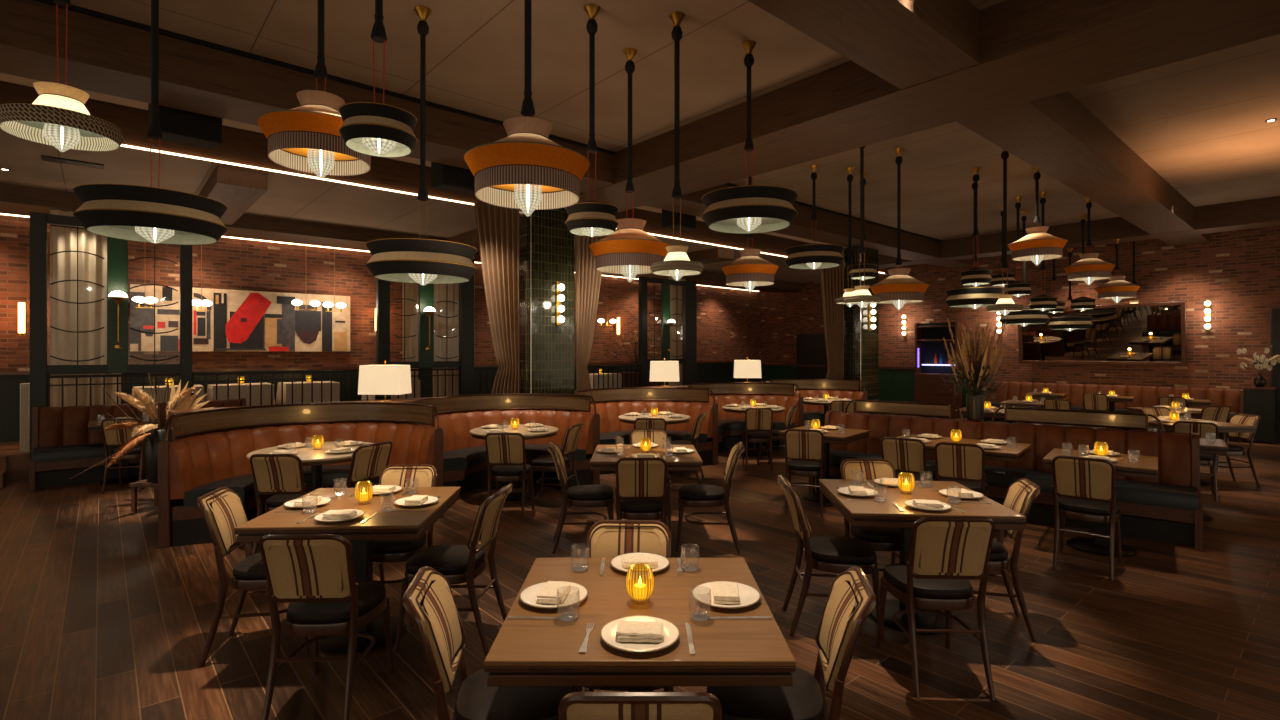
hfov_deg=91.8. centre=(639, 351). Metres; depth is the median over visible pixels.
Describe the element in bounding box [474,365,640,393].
metal railing
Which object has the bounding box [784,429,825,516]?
dining chair
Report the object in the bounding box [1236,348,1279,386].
arrangement
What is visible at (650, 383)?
sideboard
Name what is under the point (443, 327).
drape
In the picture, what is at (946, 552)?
dining chair
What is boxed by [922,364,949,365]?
shelf
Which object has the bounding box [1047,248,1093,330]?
pendant lamp
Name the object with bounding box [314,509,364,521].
dinner plate
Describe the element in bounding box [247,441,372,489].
round table
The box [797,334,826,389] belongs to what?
door
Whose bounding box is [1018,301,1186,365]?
wall mirror
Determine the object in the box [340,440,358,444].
napkin
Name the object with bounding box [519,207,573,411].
pillar
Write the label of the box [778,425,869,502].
square table
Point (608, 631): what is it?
dinner plate
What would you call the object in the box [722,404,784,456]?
round table
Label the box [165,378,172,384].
candle holder
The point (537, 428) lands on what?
napkin
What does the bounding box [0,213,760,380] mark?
wall
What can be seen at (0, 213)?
led strip
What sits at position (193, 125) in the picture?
grille
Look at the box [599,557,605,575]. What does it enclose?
knife
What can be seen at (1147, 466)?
square table
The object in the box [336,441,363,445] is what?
dinner plate
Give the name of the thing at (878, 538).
dining chair
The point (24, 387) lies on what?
newel post
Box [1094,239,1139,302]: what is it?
pendant lamp
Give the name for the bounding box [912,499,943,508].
napkin
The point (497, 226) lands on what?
drape
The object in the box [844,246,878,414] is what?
pillar
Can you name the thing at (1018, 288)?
pendant lamp
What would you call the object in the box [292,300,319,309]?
globe pendant
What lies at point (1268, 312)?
door frame
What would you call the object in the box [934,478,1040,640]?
dining chair
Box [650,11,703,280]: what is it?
pendant lamp
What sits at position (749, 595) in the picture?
dinner plate
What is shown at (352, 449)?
dinner plate
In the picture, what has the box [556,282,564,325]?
sconce
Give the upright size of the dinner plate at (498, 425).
0.020 m
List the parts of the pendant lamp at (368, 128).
cord, edge trim, edge trim, rope rod, ribbed glass, cord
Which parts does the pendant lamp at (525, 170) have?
edge trim, rope rod, ribbed glass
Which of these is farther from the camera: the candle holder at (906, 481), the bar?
the bar
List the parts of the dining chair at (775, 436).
leg, seat, seat frame, backrest, frame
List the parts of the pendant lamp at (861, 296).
rope rod, ribbed glass, lamp shade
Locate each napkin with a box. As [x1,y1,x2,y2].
[272,450,292,453]
[282,442,302,446]
[294,496,321,505]
[322,510,356,518]
[330,447,350,451]
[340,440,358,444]
[373,485,395,492]
[404,495,427,504]
[484,424,498,426]
[488,429,504,431]
[526,423,539,425]
[530,427,544,430]
[536,581,570,604]
[605,447,616,451]
[615,620,663,642]
[622,554,657,567]
[637,453,654,456]
[674,447,686,451]
[712,582,740,604]
[824,425,838,428]
[848,486,867,494]
[880,478,897,484]
[911,437,926,441]
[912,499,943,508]
[921,434,937,436]
[948,488,973,497]
[976,443,995,447]
[986,439,1003,442]
[1088,455,1110,460]
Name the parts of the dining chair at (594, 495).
frame, backrest, leg, leg, seat, seat frame, leg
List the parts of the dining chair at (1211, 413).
frame, backrest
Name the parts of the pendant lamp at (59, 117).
cord, lamp shade, ribbed glass, cord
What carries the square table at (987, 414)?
on the floor at (99, 621)
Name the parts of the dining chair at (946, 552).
leg, leg, seat, seat frame, leg, frame, backrest, leg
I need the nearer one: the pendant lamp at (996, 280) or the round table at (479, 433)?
the round table at (479, 433)
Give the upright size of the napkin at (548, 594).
0.028 m
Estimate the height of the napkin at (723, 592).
0.028 m
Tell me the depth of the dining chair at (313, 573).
2.73 m
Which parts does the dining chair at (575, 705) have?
backrest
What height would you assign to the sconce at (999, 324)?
0.620 m
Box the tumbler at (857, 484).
[852,472,863,485]
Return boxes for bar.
[914,322,961,418]
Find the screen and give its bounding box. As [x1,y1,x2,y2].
[638,277,696,386]
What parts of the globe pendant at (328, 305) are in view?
globe, drop rod, globe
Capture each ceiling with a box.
[0,0,1279,247]
[0,129,886,282]
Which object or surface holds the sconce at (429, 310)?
attached to the window frame at (465, 363)
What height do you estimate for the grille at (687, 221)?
0.300 m
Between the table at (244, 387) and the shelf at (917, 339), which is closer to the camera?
the table at (244, 387)
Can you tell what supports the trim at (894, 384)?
attached to the wall at (1238, 270)
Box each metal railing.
[47,373,179,406]
[192,370,376,405]
[390,368,459,398]
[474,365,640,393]
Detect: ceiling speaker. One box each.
[148,103,221,149]
[431,162,474,195]
[662,209,695,231]
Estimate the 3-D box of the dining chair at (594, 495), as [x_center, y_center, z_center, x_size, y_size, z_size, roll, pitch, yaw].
[-0.492,1.215,5.272,0.574,0.878,0.409,0,0,-6]
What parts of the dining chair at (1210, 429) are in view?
frame, backrest, seat frame, seat, leg, leg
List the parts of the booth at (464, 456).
glass panel, rail frame, backrest, seat, seat rail, arm, panel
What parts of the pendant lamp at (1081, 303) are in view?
rope rod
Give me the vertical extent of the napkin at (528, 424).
0.028 m
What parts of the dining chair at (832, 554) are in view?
frame, leg, backrest, leg, seat frame, seat, leg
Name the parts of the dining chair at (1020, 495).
leg, seat, seat frame, leg, backrest, leg, frame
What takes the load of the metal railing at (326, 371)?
on the floor at (99, 621)
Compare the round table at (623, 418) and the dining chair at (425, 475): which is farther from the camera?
the round table at (623, 418)
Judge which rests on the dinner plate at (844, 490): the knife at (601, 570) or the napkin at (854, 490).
the napkin at (854, 490)
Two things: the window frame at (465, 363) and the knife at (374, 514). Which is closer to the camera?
the knife at (374, 514)
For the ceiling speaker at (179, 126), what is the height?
0.560 m
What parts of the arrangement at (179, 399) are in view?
leg, leg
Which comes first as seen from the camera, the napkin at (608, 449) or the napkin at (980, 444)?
the napkin at (608, 449)
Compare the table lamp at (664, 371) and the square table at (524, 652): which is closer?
the square table at (524, 652)
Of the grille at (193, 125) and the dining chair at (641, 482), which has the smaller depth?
the dining chair at (641, 482)
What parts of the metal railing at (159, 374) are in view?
rail, rail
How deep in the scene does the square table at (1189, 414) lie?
9.12 m
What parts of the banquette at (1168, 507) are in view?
panel, rail frame, glass panel, arm, arm, backrest, seat rail, backrest, seat, rail frame, glass panel, arm, panel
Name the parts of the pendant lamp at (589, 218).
cord, edge trim, rope rod, ribbed glass, edge trim, cord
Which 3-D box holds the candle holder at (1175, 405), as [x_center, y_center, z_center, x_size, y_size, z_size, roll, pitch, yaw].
[8.250,0.827,9.550,0.097,0.125,0.097,0,0,0]
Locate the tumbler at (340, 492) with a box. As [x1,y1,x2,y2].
[333,485,346,494]
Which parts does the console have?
door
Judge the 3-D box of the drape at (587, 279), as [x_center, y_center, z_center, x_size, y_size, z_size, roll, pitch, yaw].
[-0.705,-0.250,9.160,0.530,3.760,0.100,0,0,-32]
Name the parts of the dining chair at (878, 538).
leg, backrest, frame, seat, seat frame, leg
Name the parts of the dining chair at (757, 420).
leg, leg, seat, seat frame, frame, backrest, leg, leg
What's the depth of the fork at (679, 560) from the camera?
2.56 m
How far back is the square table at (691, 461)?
5.18 m
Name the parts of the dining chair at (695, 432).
seat, leg, backrest, leg, frame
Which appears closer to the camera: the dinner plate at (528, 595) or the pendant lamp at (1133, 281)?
the dinner plate at (528, 595)
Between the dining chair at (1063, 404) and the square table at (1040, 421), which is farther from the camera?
the dining chair at (1063, 404)
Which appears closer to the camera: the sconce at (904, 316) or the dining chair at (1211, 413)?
the dining chair at (1211, 413)
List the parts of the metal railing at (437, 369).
rail, rail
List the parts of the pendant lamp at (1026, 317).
rope rod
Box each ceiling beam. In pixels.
[0,0,973,267]
[0,183,801,292]
[199,165,267,224]
[446,229,479,252]
[578,0,1279,212]
[665,248,733,263]
[748,0,1210,245]
[879,196,1279,268]
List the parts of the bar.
panel, panel, panel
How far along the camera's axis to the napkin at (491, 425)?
7.22 m
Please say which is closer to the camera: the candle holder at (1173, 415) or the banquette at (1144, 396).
the candle holder at (1173, 415)
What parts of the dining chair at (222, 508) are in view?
leg, frame, backrest, leg, seat, seat frame, leg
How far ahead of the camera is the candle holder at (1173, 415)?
7.92 m
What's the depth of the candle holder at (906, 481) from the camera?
3.87 m
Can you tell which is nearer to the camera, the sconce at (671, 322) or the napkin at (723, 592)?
the napkin at (723, 592)
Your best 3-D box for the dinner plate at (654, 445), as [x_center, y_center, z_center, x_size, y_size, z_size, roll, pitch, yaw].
[0.050,0.879,5.810,0.247,0.020,0.247,0,0,0]
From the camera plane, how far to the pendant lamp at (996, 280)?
10.72 m
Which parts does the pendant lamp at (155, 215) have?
edge trim, edge trim, cord, ribbed glass, rope rod, cord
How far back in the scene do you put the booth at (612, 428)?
9.28 m
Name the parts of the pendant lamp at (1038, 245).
rope rod, ribbed glass, edge trim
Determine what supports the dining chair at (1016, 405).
on the floor at (99, 621)
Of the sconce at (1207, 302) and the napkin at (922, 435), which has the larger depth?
the sconce at (1207, 302)
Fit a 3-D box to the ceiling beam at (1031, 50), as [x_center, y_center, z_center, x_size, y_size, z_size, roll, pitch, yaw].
[3.673,-2.347,4.120,1.050,0.406,15.400,0,0,-41]
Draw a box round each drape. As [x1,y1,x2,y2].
[50,210,120,406]
[403,283,417,398]
[433,256,474,396]
[474,198,519,410]
[575,235,605,403]
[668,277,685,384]
[820,249,843,390]
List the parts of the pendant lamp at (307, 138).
edge trim, ribbed glass, rope rod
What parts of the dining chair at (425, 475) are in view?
leg, seat, seat frame, backrest, frame, leg, leg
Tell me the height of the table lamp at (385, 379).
0.498 m
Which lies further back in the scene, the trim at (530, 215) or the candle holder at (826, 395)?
the candle holder at (826, 395)
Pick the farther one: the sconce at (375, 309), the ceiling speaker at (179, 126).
the sconce at (375, 309)
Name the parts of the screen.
post, sill rail, head rail, post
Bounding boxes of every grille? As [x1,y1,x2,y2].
[159,105,220,140]
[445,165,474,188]
[677,212,695,227]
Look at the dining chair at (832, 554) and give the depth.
3.60 m
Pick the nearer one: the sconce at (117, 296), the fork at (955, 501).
the fork at (955, 501)
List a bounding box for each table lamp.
[358,360,411,401]
[650,358,678,386]
[734,357,761,382]
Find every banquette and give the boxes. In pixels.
[29,398,245,490]
[809,399,1202,551]
[991,381,1242,442]
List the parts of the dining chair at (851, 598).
seat, leg, leg, backrest, frame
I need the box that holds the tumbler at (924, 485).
[920,476,932,486]
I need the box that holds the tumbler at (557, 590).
[556,590,579,619]
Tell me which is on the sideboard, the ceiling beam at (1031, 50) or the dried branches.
the dried branches
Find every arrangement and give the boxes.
[70,373,213,511]
[942,318,1008,419]
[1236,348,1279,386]
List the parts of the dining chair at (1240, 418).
leg, seat frame, seat, backrest, frame, leg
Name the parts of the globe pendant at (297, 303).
globe, globe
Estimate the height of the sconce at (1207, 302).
0.620 m
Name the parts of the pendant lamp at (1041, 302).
rope rod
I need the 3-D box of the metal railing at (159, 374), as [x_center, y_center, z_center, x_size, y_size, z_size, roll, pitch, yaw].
[-7.089,0.961,8.412,1.384,1.318,0.050,0,0,-41]
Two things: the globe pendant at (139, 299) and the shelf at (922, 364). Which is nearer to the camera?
the globe pendant at (139, 299)
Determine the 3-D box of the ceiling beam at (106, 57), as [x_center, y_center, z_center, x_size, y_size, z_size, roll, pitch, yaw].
[-1.482,-2.350,7.344,25.400,0.400,0.631,0,0,-41]
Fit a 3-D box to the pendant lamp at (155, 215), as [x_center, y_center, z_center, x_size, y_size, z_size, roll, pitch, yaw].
[-3.129,-1.624,4.000,0.785,1.851,0.785,0,0,3]
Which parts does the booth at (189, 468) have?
panel, arm, seat rail, seat, backrest, rail frame, glass panel, arm, panel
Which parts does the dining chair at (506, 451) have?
leg, backrest, frame, seat, seat frame, leg, leg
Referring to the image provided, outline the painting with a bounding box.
[130,284,349,350]
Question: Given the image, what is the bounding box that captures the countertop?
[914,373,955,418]
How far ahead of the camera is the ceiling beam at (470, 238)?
11.05 m
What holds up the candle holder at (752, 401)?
on the round table at (752, 453)
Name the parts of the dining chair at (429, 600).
frame, backrest, leg, leg, seat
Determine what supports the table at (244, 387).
on the floor at (17, 470)
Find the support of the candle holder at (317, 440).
on the round table at (311, 457)
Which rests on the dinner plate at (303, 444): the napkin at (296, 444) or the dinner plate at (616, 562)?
the napkin at (296, 444)
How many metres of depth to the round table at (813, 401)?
11.30 m
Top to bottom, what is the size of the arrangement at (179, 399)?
1.432 m
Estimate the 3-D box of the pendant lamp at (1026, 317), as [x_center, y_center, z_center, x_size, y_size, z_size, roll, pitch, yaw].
[6.937,-1.502,11.200,0.785,2.093,0.785,0,0,16]
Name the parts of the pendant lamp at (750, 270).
rope rod, ribbed glass, edge trim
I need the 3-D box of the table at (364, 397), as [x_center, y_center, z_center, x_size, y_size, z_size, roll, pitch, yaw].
[-4.759,0.917,11.897,0.926,0.765,0.704,0,0,-41]
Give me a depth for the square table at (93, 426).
7.87 m
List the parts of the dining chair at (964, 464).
leg, backrest, frame, seat, leg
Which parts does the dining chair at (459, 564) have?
leg, seat frame, seat, leg, backrest, frame, leg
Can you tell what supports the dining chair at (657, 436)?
on the floor at (99, 621)
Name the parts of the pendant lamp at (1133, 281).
rope rod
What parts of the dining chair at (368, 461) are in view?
seat, leg, frame, backrest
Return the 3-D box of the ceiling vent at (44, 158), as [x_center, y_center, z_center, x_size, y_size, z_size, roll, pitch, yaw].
[-6.341,-2.122,6.943,0.512,0.014,0.200,0,0,-41]
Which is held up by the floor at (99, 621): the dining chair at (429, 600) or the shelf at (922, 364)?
the dining chair at (429, 600)
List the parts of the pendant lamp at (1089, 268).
ribbed glass, rope rod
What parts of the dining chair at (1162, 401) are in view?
frame, backrest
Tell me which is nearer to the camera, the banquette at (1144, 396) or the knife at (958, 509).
the knife at (958, 509)
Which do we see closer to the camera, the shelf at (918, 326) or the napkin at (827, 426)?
the napkin at (827, 426)
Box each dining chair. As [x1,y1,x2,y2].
[101,418,143,493]
[196,487,309,665]
[250,454,313,554]
[259,534,393,719]
[322,441,391,487]
[373,464,436,625]
[394,483,512,655]
[402,566,573,719]
[485,433,533,522]
[524,423,583,508]
[548,442,613,553]
[558,692,721,719]
[573,520,673,691]
[615,457,666,524]
[630,429,671,530]
[634,418,665,429]
[668,412,705,483]
[675,442,743,553]
[707,566,875,719]
[742,408,772,470]
[757,404,796,465]
[778,475,885,641]
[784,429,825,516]
[830,401,854,412]
[840,459,898,575]
[876,516,994,700]
[880,437,932,480]
[934,442,988,497]
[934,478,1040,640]
[1014,405,1039,423]
[1044,399,1070,409]
[1052,455,1121,579]
[1083,393,1108,411]
[1142,407,1200,475]
[1158,396,1186,432]
[1172,421,1217,501]
[1199,406,1230,465]
[1217,413,1260,486]
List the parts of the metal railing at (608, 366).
rail, rail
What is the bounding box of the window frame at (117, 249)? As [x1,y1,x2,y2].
[30,212,191,458]
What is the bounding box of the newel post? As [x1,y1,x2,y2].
[20,383,29,451]
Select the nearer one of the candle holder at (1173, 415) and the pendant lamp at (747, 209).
the pendant lamp at (747, 209)
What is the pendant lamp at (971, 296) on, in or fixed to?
hanging from the ceiling at (1198, 122)
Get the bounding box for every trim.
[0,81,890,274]
[0,361,733,374]
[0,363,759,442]
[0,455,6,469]
[32,0,941,241]
[530,215,530,409]
[762,364,914,368]
[762,366,981,417]
[860,253,860,390]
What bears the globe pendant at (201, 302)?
hanging from the ceiling at (291, 197)
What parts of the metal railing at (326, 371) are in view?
rail, rail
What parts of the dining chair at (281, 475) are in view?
leg, seat frame, backrest, frame, seat, leg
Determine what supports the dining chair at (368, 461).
on the floor at (99, 621)
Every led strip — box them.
[0,213,758,291]
[121,144,884,273]
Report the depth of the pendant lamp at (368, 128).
3.29 m
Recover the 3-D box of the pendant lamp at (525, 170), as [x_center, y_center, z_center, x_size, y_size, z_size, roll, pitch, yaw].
[-0.632,-1.659,3.500,0.698,1.781,0.698,0,0,0]
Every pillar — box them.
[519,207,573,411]
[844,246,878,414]
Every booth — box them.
[158,402,442,547]
[408,393,599,494]
[571,387,717,474]
[683,382,802,450]
[764,379,866,425]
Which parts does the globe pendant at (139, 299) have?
globe, globe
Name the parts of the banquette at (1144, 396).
panel, seat, backrest, panel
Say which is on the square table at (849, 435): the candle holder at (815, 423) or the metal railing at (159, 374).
the candle holder at (815, 423)
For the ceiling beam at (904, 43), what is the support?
attached to the ceiling at (1198, 122)
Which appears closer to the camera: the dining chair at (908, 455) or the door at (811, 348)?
the dining chair at (908, 455)
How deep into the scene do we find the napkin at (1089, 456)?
5.05 m
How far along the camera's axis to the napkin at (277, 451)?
5.32 m
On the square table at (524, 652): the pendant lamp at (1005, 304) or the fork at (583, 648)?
the fork at (583, 648)
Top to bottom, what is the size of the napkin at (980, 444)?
0.028 m
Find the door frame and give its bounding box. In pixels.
[1267,311,1270,386]
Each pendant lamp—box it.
[0,0,124,151]
[73,0,227,244]
[257,0,370,178]
[339,0,417,157]
[365,5,476,285]
[464,0,589,215]
[565,4,618,236]
[589,48,670,281]
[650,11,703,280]
[701,40,797,233]
[721,177,778,291]
[785,165,843,269]
[835,167,855,306]
[844,146,880,307]
[848,171,877,280]
[870,148,928,309]
[945,176,1005,308]
[960,167,991,286]
[986,148,1023,315]
[990,205,1015,286]
[999,210,1049,326]
[1004,196,1031,296]
[1007,166,1067,265]
[1028,191,1057,310]
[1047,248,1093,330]
[1047,259,1065,313]
[1063,197,1114,284]
[1070,214,1095,310]
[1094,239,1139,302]
[1129,241,1138,303]
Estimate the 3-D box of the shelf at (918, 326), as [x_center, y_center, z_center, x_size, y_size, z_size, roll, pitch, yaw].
[7.597,-0.650,15.801,0.250,0.040,1.004,0,0,-41]
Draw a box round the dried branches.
[613,331,658,371]
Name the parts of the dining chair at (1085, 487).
leg, leg, backrest, frame, seat, seat frame, leg, leg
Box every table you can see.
[88,418,157,484]
[132,385,203,402]
[206,383,274,405]
[234,487,460,653]
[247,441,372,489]
[275,381,339,404]
[361,380,419,399]
[469,424,558,500]
[484,558,795,691]
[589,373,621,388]
[590,445,702,537]
[618,413,690,473]
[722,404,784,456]
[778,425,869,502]
[803,398,854,423]
[819,479,1025,634]
[898,434,1031,461]
[954,407,1003,421]
[1000,400,1044,408]
[1025,392,1066,400]
[1033,421,1100,428]
[1042,448,1157,556]
[1108,396,1133,428]
[1127,407,1235,417]
[1148,418,1255,484]
[1187,399,1211,407]
[1200,438,1228,520]
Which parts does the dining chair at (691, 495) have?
leg, seat, seat frame, leg, leg, backrest, frame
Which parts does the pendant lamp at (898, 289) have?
rope rod, ribbed glass, edge trim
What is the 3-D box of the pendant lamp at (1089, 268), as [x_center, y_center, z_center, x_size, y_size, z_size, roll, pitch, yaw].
[7.387,-1.823,10.200,0.698,1.453,0.698,0,0,0]
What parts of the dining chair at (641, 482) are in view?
leg, frame, seat, backrest, seat frame, leg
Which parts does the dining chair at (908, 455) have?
backrest, seat, leg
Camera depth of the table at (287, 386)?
10.71 m
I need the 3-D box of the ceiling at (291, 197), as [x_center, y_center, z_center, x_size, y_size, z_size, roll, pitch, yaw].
[-4.162,-2.390,10.427,25.400,0.520,4.400,0,0,-41]
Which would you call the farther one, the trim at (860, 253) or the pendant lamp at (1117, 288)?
the trim at (860, 253)
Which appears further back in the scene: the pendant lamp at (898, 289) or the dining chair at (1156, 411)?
the dining chair at (1156, 411)
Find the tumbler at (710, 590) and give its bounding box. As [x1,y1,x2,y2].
[688,590,711,616]
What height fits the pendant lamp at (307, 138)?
1.450 m
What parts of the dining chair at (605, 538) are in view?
leg, seat frame, backrest, frame, leg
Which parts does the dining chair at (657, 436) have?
backrest, frame, leg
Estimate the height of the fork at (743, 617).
0.005 m
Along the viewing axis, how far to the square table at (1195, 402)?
11.16 m
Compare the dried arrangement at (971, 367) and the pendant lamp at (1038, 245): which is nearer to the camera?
the dried arrangement at (971, 367)
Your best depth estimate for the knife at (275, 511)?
3.45 m
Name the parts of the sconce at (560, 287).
globe, globe, globe, globe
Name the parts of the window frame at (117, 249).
post, head rail, sill rail, post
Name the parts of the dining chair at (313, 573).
leg, backrest, frame, leg, seat, seat frame, leg, leg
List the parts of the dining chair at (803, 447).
leg, backrest, frame, seat, seat frame, leg, leg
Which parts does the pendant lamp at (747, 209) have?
cord, rope rod, ribbed glass, edge trim, edge trim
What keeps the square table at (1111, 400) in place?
on the floor at (99, 621)
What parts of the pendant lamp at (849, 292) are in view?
lamp shade, rope rod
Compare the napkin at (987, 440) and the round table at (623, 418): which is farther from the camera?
the round table at (623, 418)
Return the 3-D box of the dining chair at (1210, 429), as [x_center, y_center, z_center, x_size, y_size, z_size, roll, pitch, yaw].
[6.349,1.215,7.115,0.409,0.878,0.574,0,0,38]
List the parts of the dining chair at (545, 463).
leg, leg, seat, seat frame, backrest, frame, leg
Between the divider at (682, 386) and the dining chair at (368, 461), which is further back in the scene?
the divider at (682, 386)
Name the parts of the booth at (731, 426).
seat rail, glass panel, rail frame, backrest, seat, panel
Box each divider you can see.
[168,397,489,440]
[574,381,812,403]
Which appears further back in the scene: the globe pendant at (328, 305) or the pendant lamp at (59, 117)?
the globe pendant at (328, 305)
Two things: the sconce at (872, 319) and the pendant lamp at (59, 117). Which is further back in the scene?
the sconce at (872, 319)
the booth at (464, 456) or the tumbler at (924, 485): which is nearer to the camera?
the tumbler at (924, 485)
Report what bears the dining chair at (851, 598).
on the floor at (99, 621)
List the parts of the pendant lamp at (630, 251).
rope rod, ribbed glass, edge trim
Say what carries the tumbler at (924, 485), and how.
on the square table at (861, 513)
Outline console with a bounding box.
[1242,386,1277,442]
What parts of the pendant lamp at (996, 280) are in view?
rope rod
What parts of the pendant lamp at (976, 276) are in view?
rope rod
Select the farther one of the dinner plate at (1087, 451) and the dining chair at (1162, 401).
the dining chair at (1162, 401)
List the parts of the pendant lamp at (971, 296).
edge trim, rope rod, ribbed glass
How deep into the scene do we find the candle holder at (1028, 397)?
10.96 m
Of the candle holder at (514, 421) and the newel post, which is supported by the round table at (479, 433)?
the candle holder at (514, 421)
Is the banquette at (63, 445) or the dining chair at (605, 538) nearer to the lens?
the dining chair at (605, 538)
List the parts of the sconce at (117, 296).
lamp shade, arm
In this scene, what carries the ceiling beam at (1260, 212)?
attached to the ceiling at (1198, 122)
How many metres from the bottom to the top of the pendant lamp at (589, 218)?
1.699 m
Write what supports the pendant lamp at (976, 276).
hanging from the ceiling at (1198, 122)
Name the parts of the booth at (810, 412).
glass panel, rail frame, seat rail, seat, backrest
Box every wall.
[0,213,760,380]
[761,226,1279,401]
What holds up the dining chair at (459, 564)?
on the floor at (99, 621)
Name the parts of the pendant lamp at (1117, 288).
ribbed glass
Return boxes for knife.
[275,511,314,512]
[360,512,376,523]
[508,616,572,619]
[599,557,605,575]
[685,622,694,654]
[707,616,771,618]
[846,499,882,500]
[947,503,964,512]
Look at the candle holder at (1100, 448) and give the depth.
5.21 m
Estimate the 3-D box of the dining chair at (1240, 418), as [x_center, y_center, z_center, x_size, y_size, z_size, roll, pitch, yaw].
[7.342,1.215,7.772,0.574,0.878,0.409,0,0,6]
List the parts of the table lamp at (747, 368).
lamp shade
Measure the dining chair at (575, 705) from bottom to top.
0.878 m
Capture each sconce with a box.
[17,302,25,335]
[108,291,127,347]
[374,309,375,332]
[424,307,435,349]
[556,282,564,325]
[616,317,619,335]
[667,319,674,350]
[869,303,875,330]
[902,314,906,336]
[997,312,1001,334]
[1204,299,1210,330]
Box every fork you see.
[296,513,319,523]
[389,509,423,510]
[579,623,594,652]
[677,558,682,573]
[955,501,989,502]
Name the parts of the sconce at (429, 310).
arm, lamp shade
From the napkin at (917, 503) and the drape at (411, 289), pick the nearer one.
the napkin at (917, 503)
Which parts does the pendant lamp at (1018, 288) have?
rope rod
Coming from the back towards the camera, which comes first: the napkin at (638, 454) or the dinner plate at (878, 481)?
the napkin at (638, 454)
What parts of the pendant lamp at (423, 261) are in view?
cord, edge trim, edge trim, rope rod, ribbed glass, cord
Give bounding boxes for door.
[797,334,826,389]
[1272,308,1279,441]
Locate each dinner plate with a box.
[277,443,307,448]
[284,497,331,507]
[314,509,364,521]
[325,448,354,453]
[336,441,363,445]
[372,485,402,494]
[395,496,438,506]
[481,425,501,428]
[519,581,587,607]
[597,448,623,453]
[600,615,679,651]
[610,552,669,571]
[632,443,657,447]
[667,448,694,453]
[692,581,760,607]
[837,487,878,496]
[873,478,898,486]
[904,499,951,510]
[916,434,941,438]
[939,489,983,498]
[981,440,1009,443]
[1085,450,1119,455]
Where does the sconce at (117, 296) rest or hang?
attached to the window frame at (117, 249)
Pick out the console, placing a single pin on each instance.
(1261, 401)
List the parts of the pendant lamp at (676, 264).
cord, rope rod, ribbed glass, lamp shade, cord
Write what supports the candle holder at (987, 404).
on the square table at (987, 414)
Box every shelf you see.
[168,397,431,415]
[574,381,765,391]
[917,325,953,327]
[917,339,954,340]
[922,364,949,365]
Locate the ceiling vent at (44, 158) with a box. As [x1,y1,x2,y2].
[41,155,103,168]
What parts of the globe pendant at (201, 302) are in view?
globe, drop rod, globe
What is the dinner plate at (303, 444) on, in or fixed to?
on the round table at (311, 457)
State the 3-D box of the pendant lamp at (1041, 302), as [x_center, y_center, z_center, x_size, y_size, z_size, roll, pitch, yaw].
[6.435,-1.598,9.900,0.395,1.902,0.395,0,0,-3]
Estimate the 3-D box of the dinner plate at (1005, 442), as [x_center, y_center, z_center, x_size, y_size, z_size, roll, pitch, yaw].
[3.458,0.879,6.040,0.247,0.020,0.247,0,0,40]
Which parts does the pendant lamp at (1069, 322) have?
rope rod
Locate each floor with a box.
[0,414,1279,719]
[0,441,29,482]
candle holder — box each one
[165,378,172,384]
[312,435,323,449]
[355,481,372,504]
[511,418,518,429]
[626,563,653,602]
[640,438,650,452]
[651,407,657,414]
[750,399,755,405]
[811,419,819,428]
[823,393,828,398]
[898,472,914,494]
[951,429,961,442]
[984,401,990,407]
[1026,395,1031,400]
[1094,442,1107,455]
[1169,411,1178,421]
[1171,401,1179,408]
[1182,393,1188,398]
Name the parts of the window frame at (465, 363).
post, sill rail, post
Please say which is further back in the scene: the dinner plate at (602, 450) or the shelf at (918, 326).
the shelf at (918, 326)
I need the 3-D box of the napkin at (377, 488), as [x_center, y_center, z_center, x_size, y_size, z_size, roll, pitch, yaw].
[-1.638,0.867,3.929,0.148,0.028,0.096,0,0,3]
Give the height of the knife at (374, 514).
0.005 m
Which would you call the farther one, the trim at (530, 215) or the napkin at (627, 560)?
the trim at (530, 215)
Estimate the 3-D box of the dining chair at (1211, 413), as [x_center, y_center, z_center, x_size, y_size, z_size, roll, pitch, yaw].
[8.365,1.215,9.209,0.409,0.878,0.574,0,0,4]
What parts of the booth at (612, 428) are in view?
rail frame, glass panel, backrest, seat, seat rail, panel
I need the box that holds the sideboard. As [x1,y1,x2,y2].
[614,371,657,386]
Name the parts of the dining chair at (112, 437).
leg, leg, backrest, frame, seat, seat frame, leg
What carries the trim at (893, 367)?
attached to the wall at (1238, 270)
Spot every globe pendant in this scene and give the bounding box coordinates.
[132,296,157,307]
[192,245,211,310]
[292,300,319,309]
[323,247,345,311]
[598,319,615,325]
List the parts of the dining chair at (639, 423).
backrest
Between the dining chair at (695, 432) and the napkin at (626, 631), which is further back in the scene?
the dining chair at (695, 432)
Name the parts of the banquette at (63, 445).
panel, seat, seat rail, backrest, panel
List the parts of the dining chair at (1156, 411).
frame, backrest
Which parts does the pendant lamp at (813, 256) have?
rope rod, ribbed glass, edge trim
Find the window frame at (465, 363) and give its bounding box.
[376,259,473,399]
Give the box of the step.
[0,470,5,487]
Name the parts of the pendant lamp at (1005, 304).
rope rod, ribbed glass, lamp shade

